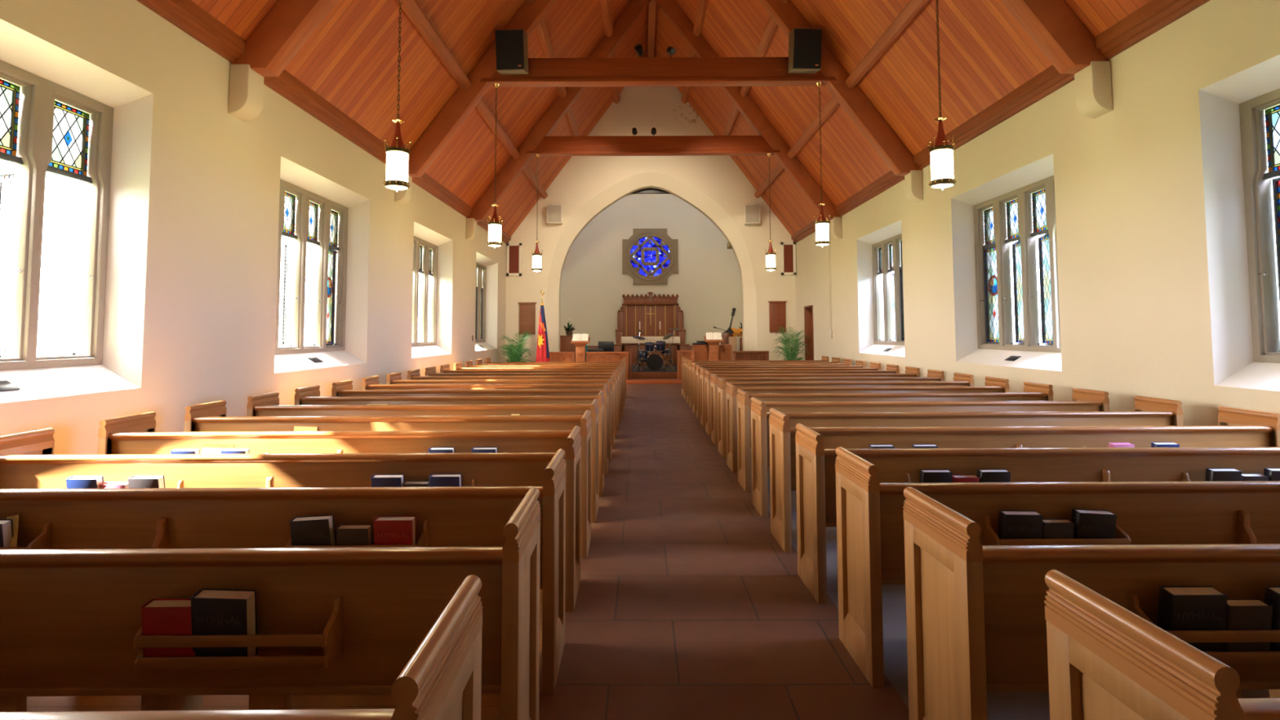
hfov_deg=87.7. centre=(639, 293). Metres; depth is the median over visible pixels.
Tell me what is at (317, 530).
book
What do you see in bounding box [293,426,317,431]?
folded paper
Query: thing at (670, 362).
microphone stand
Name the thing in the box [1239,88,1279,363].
window
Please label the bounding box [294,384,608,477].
pew
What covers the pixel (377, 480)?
book
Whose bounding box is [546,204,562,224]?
wall speaker
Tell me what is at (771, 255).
pendant lantern
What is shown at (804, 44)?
loudspeaker
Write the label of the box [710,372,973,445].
pew
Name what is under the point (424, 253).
window
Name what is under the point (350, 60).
ceiling
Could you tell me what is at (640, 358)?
cymbal stand
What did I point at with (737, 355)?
rail
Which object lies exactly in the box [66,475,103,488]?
book
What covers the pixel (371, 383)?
pew
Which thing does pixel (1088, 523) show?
book
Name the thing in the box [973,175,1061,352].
window
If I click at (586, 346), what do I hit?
canister
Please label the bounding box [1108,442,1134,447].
book
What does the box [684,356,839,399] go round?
pew
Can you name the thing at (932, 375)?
pew
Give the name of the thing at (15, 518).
folded paper
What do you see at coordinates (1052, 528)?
book
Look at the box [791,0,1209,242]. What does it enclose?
trim
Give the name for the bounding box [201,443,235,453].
folded paper
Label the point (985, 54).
ceiling
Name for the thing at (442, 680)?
pew
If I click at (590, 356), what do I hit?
rail
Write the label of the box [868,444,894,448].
book
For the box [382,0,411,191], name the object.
pendant lantern
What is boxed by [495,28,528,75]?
loudspeaker
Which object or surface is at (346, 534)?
book
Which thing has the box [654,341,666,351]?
tom drum
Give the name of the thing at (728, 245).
security sensor
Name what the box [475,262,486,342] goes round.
window
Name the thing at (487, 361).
pew
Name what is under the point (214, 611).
book
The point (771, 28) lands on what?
purlin
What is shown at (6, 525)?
book
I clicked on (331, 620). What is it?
pew
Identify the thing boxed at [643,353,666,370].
bass drum
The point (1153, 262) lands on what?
wall
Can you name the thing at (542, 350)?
flag
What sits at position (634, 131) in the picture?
spotlight
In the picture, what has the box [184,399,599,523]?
pew
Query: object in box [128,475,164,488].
book
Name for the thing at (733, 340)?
case
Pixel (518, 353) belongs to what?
potted palm
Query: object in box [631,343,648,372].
microphone stand
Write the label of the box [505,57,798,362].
wall
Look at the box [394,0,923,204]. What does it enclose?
roof truss
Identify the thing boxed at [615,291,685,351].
reredos
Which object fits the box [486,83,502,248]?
pendant lantern
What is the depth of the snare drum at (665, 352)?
22.62 m
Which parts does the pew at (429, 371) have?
cap moulding, backrest, rail, panel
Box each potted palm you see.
[497,330,533,362]
[774,326,809,359]
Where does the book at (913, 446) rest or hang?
in the pew at (1237, 427)
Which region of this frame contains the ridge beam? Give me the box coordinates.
[647,0,656,57]
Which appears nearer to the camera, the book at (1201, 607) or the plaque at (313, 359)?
the book at (1201, 607)
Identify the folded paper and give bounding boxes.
[6,514,18,546]
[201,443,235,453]
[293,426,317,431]
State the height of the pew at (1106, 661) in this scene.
0.964 m
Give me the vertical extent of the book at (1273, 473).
0.209 m
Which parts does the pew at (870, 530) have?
cap moulding, panel, rail, backrest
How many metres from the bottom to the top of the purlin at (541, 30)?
0.231 m
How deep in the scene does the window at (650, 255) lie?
27.27 m
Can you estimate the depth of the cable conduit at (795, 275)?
21.51 m
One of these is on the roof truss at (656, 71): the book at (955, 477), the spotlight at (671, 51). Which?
the spotlight at (671, 51)
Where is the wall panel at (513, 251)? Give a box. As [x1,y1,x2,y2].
[506,243,521,275]
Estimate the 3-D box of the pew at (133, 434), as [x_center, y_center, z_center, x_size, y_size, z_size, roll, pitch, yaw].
[-2.060,1.367,4.823,3.381,0.964,0.538,0,-3,-1]
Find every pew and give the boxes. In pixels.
[0,426,581,612]
[0,448,565,694]
[0,487,540,719]
[0,574,483,719]
[97,409,591,559]
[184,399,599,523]
[246,390,604,497]
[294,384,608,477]
[331,378,612,462]
[361,374,614,448]
[386,371,617,439]
[407,368,618,430]
[425,365,620,422]
[440,363,622,416]
[453,361,623,411]
[464,360,624,406]
[475,358,625,402]
[484,356,626,398]
[681,355,829,395]
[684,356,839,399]
[686,358,852,404]
[688,360,866,408]
[692,361,881,413]
[695,364,899,420]
[699,366,919,426]
[704,368,944,435]
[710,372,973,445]
[717,376,1008,457]
[725,381,1053,472]
[736,387,1109,492]
[750,395,1182,517]
[768,406,1279,552]
[795,423,1279,604]
[835,446,1279,688]
[902,486,1279,719]
[1044,569,1279,719]
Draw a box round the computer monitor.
[598,341,614,351]
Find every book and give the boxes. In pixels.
[0,519,13,546]
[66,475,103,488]
[98,481,128,488]
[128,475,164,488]
[141,598,195,656]
[170,448,199,453]
[191,588,257,656]
[220,448,249,453]
[289,514,336,545]
[336,524,373,545]
[370,474,404,487]
[373,515,416,544]
[402,480,429,486]
[428,447,454,453]
[429,473,462,486]
[471,447,497,453]
[572,333,588,341]
[705,332,722,339]
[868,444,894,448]
[911,444,937,448]
[919,469,952,482]
[951,474,979,482]
[977,469,1010,482]
[997,510,1043,538]
[1041,518,1074,538]
[1071,508,1116,538]
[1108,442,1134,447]
[1151,442,1179,447]
[1156,585,1227,651]
[1204,467,1241,481]
[1223,598,1272,651]
[1240,473,1268,480]
[1263,467,1279,480]
[1263,586,1279,650]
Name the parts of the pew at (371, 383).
cap moulding, backrest, rail, cap moulding, panel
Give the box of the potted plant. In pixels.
[564,318,575,335]
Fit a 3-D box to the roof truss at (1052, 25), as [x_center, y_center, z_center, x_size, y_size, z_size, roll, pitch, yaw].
[0.308,-5.351,7.430,9.400,6.874,0.300,0,-3,0]
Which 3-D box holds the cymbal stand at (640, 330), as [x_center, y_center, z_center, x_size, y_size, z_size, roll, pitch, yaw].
[-0.070,1.940,22.878,0.492,1.350,0.471,0,-3,0]
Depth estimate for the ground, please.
65.95 m
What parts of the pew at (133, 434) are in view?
panel, cap moulding, backrest, rail, panel, cap moulding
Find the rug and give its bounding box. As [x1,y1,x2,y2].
[631,368,677,372]
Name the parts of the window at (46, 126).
stained glass, stained pane, stained pane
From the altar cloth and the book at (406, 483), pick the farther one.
the altar cloth
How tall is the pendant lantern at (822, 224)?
2.995 m
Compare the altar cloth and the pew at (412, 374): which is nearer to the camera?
the pew at (412, 374)
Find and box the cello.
[731,327,742,337]
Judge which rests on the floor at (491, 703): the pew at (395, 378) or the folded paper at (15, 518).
the pew at (395, 378)
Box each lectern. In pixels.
[570,337,590,361]
[703,336,723,360]
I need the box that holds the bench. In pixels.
[739,337,742,351]
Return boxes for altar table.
[622,342,678,365]
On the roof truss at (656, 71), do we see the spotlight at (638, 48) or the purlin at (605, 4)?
the spotlight at (638, 48)
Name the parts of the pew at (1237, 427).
cap moulding, panel, backrest, rail, cap moulding, panel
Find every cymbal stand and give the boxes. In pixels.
[631,329,643,368]
[631,336,645,370]
[633,357,648,371]
[662,333,676,370]
[664,328,679,369]
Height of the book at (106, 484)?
0.179 m
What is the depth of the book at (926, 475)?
3.81 m
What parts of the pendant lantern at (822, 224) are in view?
chain, lamp shade, crown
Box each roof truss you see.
[227,0,1113,121]
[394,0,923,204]
[466,0,842,240]
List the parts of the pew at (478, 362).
cap moulding, rail, panel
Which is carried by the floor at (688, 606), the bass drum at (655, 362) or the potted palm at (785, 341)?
the potted palm at (785, 341)
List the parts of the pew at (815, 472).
cap moulding, panel, rail, backrest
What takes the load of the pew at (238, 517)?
on the floor at (491, 703)
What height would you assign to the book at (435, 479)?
0.214 m
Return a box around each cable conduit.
[795,275,796,340]
[828,229,831,329]
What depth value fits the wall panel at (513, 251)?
21.56 m
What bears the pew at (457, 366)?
on the floor at (491, 703)
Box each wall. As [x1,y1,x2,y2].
[0,0,506,454]
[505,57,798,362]
[560,195,742,346]
[795,0,1279,426]
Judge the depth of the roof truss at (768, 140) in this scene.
16.84 m
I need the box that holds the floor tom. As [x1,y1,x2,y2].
[636,349,649,369]
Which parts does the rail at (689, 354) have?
post, rail, post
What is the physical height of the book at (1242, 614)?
0.176 m
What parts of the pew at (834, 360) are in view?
panel, rail, cap moulding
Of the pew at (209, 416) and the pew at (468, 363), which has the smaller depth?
the pew at (209, 416)
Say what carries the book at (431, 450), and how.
in the pew at (133, 434)
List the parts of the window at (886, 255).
stained pane, stained pane, stained glass, stained pane, stained glass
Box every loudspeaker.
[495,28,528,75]
[787,27,822,73]
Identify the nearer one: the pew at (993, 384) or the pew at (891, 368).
the pew at (993, 384)
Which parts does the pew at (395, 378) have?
cap moulding, backrest, rail, cap moulding, panel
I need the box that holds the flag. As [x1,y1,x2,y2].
[535,289,549,361]
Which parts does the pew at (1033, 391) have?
cap moulding, panel, backrest, rail, panel, cap moulding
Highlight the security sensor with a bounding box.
[726,242,732,248]
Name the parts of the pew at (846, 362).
panel, rail, cap moulding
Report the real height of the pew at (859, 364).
0.964 m
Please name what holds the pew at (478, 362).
on the floor at (491, 703)
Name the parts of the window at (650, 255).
blue glass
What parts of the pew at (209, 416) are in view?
panel, cap moulding, rail, backrest, panel, cap moulding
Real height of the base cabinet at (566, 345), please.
1.170 m
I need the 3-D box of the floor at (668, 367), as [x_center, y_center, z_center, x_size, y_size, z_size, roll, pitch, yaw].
[0.380,2.843,24.148,8.400,0.300,5.850,0,-3,0]
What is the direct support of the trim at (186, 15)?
attached to the wall at (192, 268)
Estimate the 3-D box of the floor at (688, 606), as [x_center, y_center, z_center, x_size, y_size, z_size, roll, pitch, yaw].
[0.334,2.113,9.340,9.400,0.001,24.100,0,-3,0]
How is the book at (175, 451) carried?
in the pew at (133, 434)
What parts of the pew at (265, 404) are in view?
panel, cap moulding, rail, backrest, cap moulding, panel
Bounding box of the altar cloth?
[621,336,679,343]
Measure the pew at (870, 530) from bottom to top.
0.964 m
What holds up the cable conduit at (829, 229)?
attached to the wall at (1153, 262)
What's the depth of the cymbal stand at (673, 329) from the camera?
22.82 m
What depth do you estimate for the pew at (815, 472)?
3.93 m
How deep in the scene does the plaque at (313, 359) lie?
9.31 m
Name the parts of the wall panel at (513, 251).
cloth panel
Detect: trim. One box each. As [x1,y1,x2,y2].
[136,0,511,244]
[587,346,598,348]
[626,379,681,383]
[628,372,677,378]
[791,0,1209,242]
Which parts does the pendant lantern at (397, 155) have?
lamp shade, crown, chain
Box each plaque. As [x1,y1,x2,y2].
[0,380,20,391]
[307,357,323,362]
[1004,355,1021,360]
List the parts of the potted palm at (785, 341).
stem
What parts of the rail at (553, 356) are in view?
post, rail, post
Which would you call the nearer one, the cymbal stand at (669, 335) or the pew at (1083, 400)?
the pew at (1083, 400)
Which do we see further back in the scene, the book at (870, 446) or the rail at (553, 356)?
the rail at (553, 356)
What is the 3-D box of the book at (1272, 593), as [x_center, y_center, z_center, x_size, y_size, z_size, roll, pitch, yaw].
[2.016,1.013,2.051,0.170,0.214,0.079,0,-3,-1]
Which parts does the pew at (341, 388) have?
panel, cap moulding, backrest, rail, cap moulding, panel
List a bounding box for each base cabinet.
[560,335,575,361]
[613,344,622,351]
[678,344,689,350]
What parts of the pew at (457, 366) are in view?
cap moulding, rail, panel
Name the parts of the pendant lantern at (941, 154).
chain, crown, lamp shade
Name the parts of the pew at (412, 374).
cap moulding, backrest, rail, cap moulding, panel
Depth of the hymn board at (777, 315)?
21.43 m
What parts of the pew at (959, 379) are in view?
panel, cap moulding, rail, backrest, cap moulding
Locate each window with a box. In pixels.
[0,59,113,370]
[275,178,348,354]
[411,235,438,346]
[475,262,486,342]
[622,228,678,284]
[871,233,904,345]
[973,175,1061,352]
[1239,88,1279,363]
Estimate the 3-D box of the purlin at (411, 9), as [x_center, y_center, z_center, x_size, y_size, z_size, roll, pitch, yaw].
[-3.157,-3.909,9.709,0.229,0.231,24.100,0,-3,0]
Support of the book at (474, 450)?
in the pew at (133, 434)
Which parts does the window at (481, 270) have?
stained glass, stained glass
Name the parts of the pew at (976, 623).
cap moulding, panel, rail, backrest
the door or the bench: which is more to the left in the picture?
the bench
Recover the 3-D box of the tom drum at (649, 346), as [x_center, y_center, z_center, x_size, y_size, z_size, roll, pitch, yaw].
[0.322,1.804,22.455,0.348,0.318,0.382,-1,-4,14]
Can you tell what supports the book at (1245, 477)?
in the pew at (815, 472)
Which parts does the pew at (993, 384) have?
panel, cap moulding, rail, backrest, cap moulding, panel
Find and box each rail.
[549,351,575,361]
[586,351,628,379]
[680,350,694,379]
[732,351,768,360]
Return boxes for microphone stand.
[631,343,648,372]
[664,343,677,371]
[713,326,741,351]
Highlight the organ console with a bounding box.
[692,340,731,360]
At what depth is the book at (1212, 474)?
3.83 m
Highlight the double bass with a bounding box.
[720,307,736,344]
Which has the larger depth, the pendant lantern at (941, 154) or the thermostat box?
the thermostat box
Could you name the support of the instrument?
on the floor at (668, 367)
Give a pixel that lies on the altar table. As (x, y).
(634, 347)
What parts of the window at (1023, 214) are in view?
stained pane, stained glass, stained pane, stained glass, stained pane, stained glass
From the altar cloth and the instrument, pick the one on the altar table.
the altar cloth
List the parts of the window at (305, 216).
stained glass, stained pane, stained pane, stained glass, stained pane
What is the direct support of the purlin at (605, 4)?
attached to the ceiling at (350, 60)
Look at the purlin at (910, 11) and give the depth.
11.17 m
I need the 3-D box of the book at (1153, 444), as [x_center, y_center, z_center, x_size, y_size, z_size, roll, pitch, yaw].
[3.745,1.172,4.764,0.170,0.211,0.081,0,-3,-1]
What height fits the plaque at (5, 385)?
0.066 m
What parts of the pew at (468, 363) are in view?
cap moulding, rail, panel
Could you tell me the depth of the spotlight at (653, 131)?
16.87 m
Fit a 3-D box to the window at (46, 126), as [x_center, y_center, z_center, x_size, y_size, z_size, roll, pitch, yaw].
[-5.032,-0.600,4.600,0.589,2.300,2.680,0,-3,0]
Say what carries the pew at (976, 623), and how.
on the floor at (1001, 705)
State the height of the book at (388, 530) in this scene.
0.208 m
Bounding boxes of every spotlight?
[631,127,637,135]
[634,44,644,57]
[650,127,656,134]
[666,46,675,57]
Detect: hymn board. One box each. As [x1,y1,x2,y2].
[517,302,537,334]
[768,301,786,333]
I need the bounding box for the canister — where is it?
[585,345,587,361]
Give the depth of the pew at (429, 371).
11.60 m
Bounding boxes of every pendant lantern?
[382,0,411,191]
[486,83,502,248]
[531,154,542,272]
[764,153,776,271]
[813,82,830,247]
[927,0,956,190]
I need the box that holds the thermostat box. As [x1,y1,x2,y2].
[828,329,832,338]
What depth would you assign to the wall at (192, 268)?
6.65 m
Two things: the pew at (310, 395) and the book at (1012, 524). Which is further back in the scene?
the pew at (310, 395)
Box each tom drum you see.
[644,342,654,351]
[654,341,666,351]
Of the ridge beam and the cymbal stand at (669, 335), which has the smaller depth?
the ridge beam
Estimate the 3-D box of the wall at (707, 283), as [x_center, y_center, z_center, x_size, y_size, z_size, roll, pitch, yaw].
[0.371,-1.276,24.779,8.400,8.600,5.080,0,-3,0]
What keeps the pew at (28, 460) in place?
on the floor at (491, 703)
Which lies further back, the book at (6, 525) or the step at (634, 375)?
the step at (634, 375)
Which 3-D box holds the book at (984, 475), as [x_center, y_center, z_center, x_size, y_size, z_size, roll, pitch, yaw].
[2.037,1.123,3.849,0.170,0.209,0.077,0,-3,-1]
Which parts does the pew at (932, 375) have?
panel, cap moulding, rail, backrest, cap moulding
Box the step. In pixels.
[628,377,677,379]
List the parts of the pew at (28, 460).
cap moulding, panel, backrest, rail, panel, cap moulding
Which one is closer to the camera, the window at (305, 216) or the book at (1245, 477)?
the book at (1245, 477)
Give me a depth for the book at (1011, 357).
9.28 m
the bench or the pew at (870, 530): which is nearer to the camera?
the pew at (870, 530)
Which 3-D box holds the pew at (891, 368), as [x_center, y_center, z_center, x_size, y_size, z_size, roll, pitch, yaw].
[2.853,1.792,12.165,3.621,0.964,0.538,0,-3,-1]
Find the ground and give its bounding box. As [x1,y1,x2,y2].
[0,355,68,358]
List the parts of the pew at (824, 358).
panel, rail, cap moulding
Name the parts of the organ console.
black lid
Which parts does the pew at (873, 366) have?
panel, cap moulding, rail, cap moulding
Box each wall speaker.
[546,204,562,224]
[744,203,759,224]
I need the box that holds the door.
[804,305,813,359]
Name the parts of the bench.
seat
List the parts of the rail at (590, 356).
post, rail, post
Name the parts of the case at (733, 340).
panel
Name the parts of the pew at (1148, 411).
cap moulding, panel, backrest, rail, cap moulding, panel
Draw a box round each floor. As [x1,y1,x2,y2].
[26,589,542,719]
[538,383,908,719]
[628,365,677,372]
[737,448,1270,719]
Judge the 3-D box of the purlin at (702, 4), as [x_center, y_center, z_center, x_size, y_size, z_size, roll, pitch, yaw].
[1.436,-7.066,9.883,0.229,0.231,24.100,0,-3,0]
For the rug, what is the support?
on the floor at (668, 367)
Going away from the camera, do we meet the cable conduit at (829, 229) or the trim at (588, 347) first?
the cable conduit at (829, 229)
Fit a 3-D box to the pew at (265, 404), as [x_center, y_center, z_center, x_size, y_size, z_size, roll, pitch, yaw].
[-2.054,1.470,6.558,3.381,0.964,0.538,0,-3,-1]
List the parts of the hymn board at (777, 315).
cornice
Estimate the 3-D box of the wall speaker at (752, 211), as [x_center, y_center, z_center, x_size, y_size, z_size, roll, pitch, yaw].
[3.628,-2.571,21.544,0.494,0.665,0.270,-1,-3,8]
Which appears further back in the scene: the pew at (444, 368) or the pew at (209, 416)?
the pew at (444, 368)
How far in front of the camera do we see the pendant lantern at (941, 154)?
7.12 m
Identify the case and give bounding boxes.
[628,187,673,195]
[728,336,739,360]
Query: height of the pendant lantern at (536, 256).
2.995 m
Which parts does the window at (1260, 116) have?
stained pane, stained glass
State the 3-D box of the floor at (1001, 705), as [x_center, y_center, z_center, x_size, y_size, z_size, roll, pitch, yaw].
[3.077,1.981,7.236,3.900,0.001,19.900,0,-3,0]
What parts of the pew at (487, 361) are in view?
cap moulding, rail, panel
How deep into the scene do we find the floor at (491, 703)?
2.82 m
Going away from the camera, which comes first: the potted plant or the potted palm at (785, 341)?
the potted palm at (785, 341)
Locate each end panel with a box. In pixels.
[628,349,632,379]
[676,350,679,379]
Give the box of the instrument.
[587,348,604,351]
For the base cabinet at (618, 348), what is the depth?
25.32 m
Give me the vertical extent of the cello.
0.370 m
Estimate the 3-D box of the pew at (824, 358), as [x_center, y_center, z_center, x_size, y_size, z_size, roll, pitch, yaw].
[2.867,2.059,16.657,3.621,0.964,0.538,0,-3,-1]
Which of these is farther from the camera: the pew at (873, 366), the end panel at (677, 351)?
the end panel at (677, 351)
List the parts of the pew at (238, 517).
rail, backrest, panel, cap moulding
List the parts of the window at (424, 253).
stained glass, stained pane, stained pane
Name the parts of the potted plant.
pot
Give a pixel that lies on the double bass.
(726, 335)
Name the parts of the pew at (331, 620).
backrest, rail, panel, cap moulding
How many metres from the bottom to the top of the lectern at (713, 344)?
1.343 m
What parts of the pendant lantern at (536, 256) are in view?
lamp shade, crown, chain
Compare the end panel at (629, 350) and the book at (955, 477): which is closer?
the book at (955, 477)
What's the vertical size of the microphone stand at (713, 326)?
1.478 m
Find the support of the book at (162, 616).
in the pew at (331, 620)
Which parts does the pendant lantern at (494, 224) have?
lamp shade, crown, chain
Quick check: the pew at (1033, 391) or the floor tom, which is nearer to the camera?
the pew at (1033, 391)
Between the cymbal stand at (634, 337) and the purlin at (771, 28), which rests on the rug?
the cymbal stand at (634, 337)
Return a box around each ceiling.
[191,0,648,235]
[653,0,1151,235]
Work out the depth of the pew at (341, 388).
8.14 m
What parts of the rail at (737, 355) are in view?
post, rail, post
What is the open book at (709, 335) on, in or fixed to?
on the lectern at (713, 344)
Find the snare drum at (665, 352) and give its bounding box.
[659,348,670,354]
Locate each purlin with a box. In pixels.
[395,0,547,199]
[524,0,580,136]
[600,0,619,103]
[681,0,707,103]
[722,0,790,135]
[754,0,930,198]
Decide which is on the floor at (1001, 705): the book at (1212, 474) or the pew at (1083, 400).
the pew at (1083, 400)
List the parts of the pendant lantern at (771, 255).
chain, crown, lamp shade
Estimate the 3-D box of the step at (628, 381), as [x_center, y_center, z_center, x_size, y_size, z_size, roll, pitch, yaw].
[0.368,2.708,20.404,9.300,0.125,0.060,0,-3,0]
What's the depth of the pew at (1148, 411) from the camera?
5.73 m
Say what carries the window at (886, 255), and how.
in the wall at (1153, 262)
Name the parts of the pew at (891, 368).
panel, cap moulding, rail, backrest, cap moulding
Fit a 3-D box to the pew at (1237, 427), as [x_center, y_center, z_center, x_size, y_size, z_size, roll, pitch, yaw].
[2.830,1.364,4.977,3.621,0.964,0.538,0,-3,-1]
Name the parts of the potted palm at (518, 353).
stem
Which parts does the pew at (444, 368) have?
cap moulding, backrest, rail, panel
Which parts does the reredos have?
post, panel, post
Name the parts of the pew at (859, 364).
panel, cap moulding, rail, cap moulding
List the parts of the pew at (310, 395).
panel, cap moulding, backrest, rail, cap moulding, panel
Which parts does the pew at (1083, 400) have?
cap moulding, panel, backrest, rail, cap moulding, panel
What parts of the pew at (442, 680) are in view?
rail, cap moulding, panel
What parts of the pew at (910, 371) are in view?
panel, cap moulding, rail, backrest, cap moulding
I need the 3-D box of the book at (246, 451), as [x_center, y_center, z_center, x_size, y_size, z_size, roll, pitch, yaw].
[-2.786,1.178,4.592,0.170,0.211,0.081,0,-3,-1]

